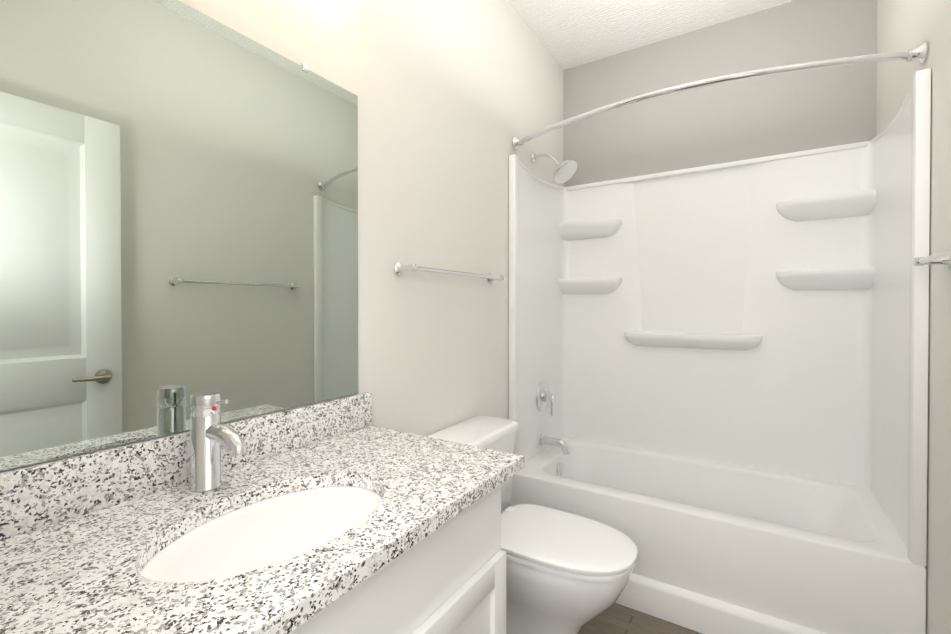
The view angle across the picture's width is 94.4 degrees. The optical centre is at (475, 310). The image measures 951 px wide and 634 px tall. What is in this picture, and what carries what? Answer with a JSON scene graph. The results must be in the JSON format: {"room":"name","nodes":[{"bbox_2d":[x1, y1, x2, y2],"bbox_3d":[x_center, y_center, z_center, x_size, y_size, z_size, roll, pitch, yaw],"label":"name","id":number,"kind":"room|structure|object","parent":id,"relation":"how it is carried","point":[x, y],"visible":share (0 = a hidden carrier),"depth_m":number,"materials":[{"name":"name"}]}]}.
{"room":"bathroom","nodes":[
{"label":"bathroom","id":0,"kind":"room"},
{"bbox_2d":[0,0,563,472],"bbox_3d":[-0.231,-0.139,1.698,0.120,2.810,3.046,0,1,32],"label":"wall","id":1,"kind":"structure","parent":0,"point":[454,96],"depth_m":1.68,"materials":[{"name":"paint"}]},
{"bbox_2d":[0,0,357,470],"bbox_3d":[-0.642,-0.207,0.923,0.007,0.932,1.038,0,1,32],"label":"mirror","id":2,"kind":"object","parent":1,"relation":"attached to","point":[178,203],"visible":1,"depth_m":0.91,"materials":[{"name":"clear glass"}]},
{"bbox_2d":[394,262,503,283],"bbox_3d":[-0.069,-0.149,1.769,0.075,0.048,0.668,0,1,32],"label":"towel rail","id":3,"kind":"object","parent":1,"relation":"attached to","point":[400,268],"visible":1,"depth_m":1.61,"materials":[{"name":"silver metal"}]},
{"bbox_2d":[512,41,927,149],"bbox_3d":[0.806,-0.859,1.798,1.517,0.068,0.216,0,1,32],"label":"rail","id":4,"kind":"object","parent":1,"relation":"attached to","point":[919,54],"visible":1,"depth_m":1.59,"materials":[{"name":"silver metal"}]},
{"bbox_2d":[579,603,701,633],"bbox_3d":[0.463,1.320,1.274,1.760,0.100,3.046,0,1,32],"label":"floor","id":5,"kind":"structure","parent":0,"point":[615,618],"depth_m":1.78,"materials":[{"name":"brown wood"}]},
{"bbox_2d":[0,391,523,633],"bbox_3d":[-0.401,0.724,0.799,0.553,1.102,1.088,0,1,32],"label":"bathroom vanity","id":6,"kind":"object","parent":5,"relation":"on","point":[342,515],"visible":1,"depth_m":0.80,"materials":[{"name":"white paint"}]},
{"bbox_2d":[189,391,247,492],"bbox_3d":[-0.529,0.269,0.899,0.131,0.194,0.067,0,1,32],"label":"faucet","id":7,"kind":"object","parent":6,"relation":"on","point":[207,433],"depth_m":0.89,"materials":[{"name":"silver metal"}]},
{"bbox_2d":[427,416,637,633],"bbox_3d":[0.209,0.865,1.597,0.717,0.806,0.412,0,1,32],"label":"toilet","id":8,"kind":"object","parent":5,"relation":"on","point":[567,572],"visible":0.67,"depth_m":1.46,"materials":[{"name":"white ceramic"}]},
{"bbox_2d":[509,68,930,633],"bbox_3d":[0.999,0.190,2.115,1.516,2.145,0.787,0,1,32],"label":"shower","id":9,"kind":"object","parent":5,"relation":"on","point":[718,392],"visible":1,"depth_m":2.17,"materials":[{"name":"white plastic"}]},
{"bbox_2d":[508,0,794,69],"bbox_3d":[0.463,-1.589,1.247,1.760,0.100,3.046,0,1,32],"label":"ceiling","id":10,"kind":"structure","parent":0,"point":[571,33],"depth_m":2.35,"materials":[{"name":"paint"}]},
{"bbox_2d":[563,0,876,186],"bbox_3d":[1.243,-0.146,2.498,1.520,2.810,0.120,0,1,32],"label":"wall","id":11,"kind":"structure","parent":0,"point":[770,115],"depth_m":2.35,"materials":[{"name":"paint"}]},
{"bbox_2d":[876,0,950,633],"bbox_3d":[1.157,-0.131,0.823,0.120,2.810,3.046,0,1,32],"label":"wall","id":12,"kind":"structure","parent":0,"point":[904,25],"depth_m":1.36,"materials":[{"name":"paint"}]},
{"bbox_2d":[912,250,950,268],"bbox_3d":[1.146,-0.143,0.992,0.075,0.048,0.748,0,1,32],"label":"towel rail","id":13,"kind":"object","parent":12,"relation":"attached to","point":[943,258],"visible":1,"depth_m":1.26,"materials":[{"name":"silver metal"}]}
]}

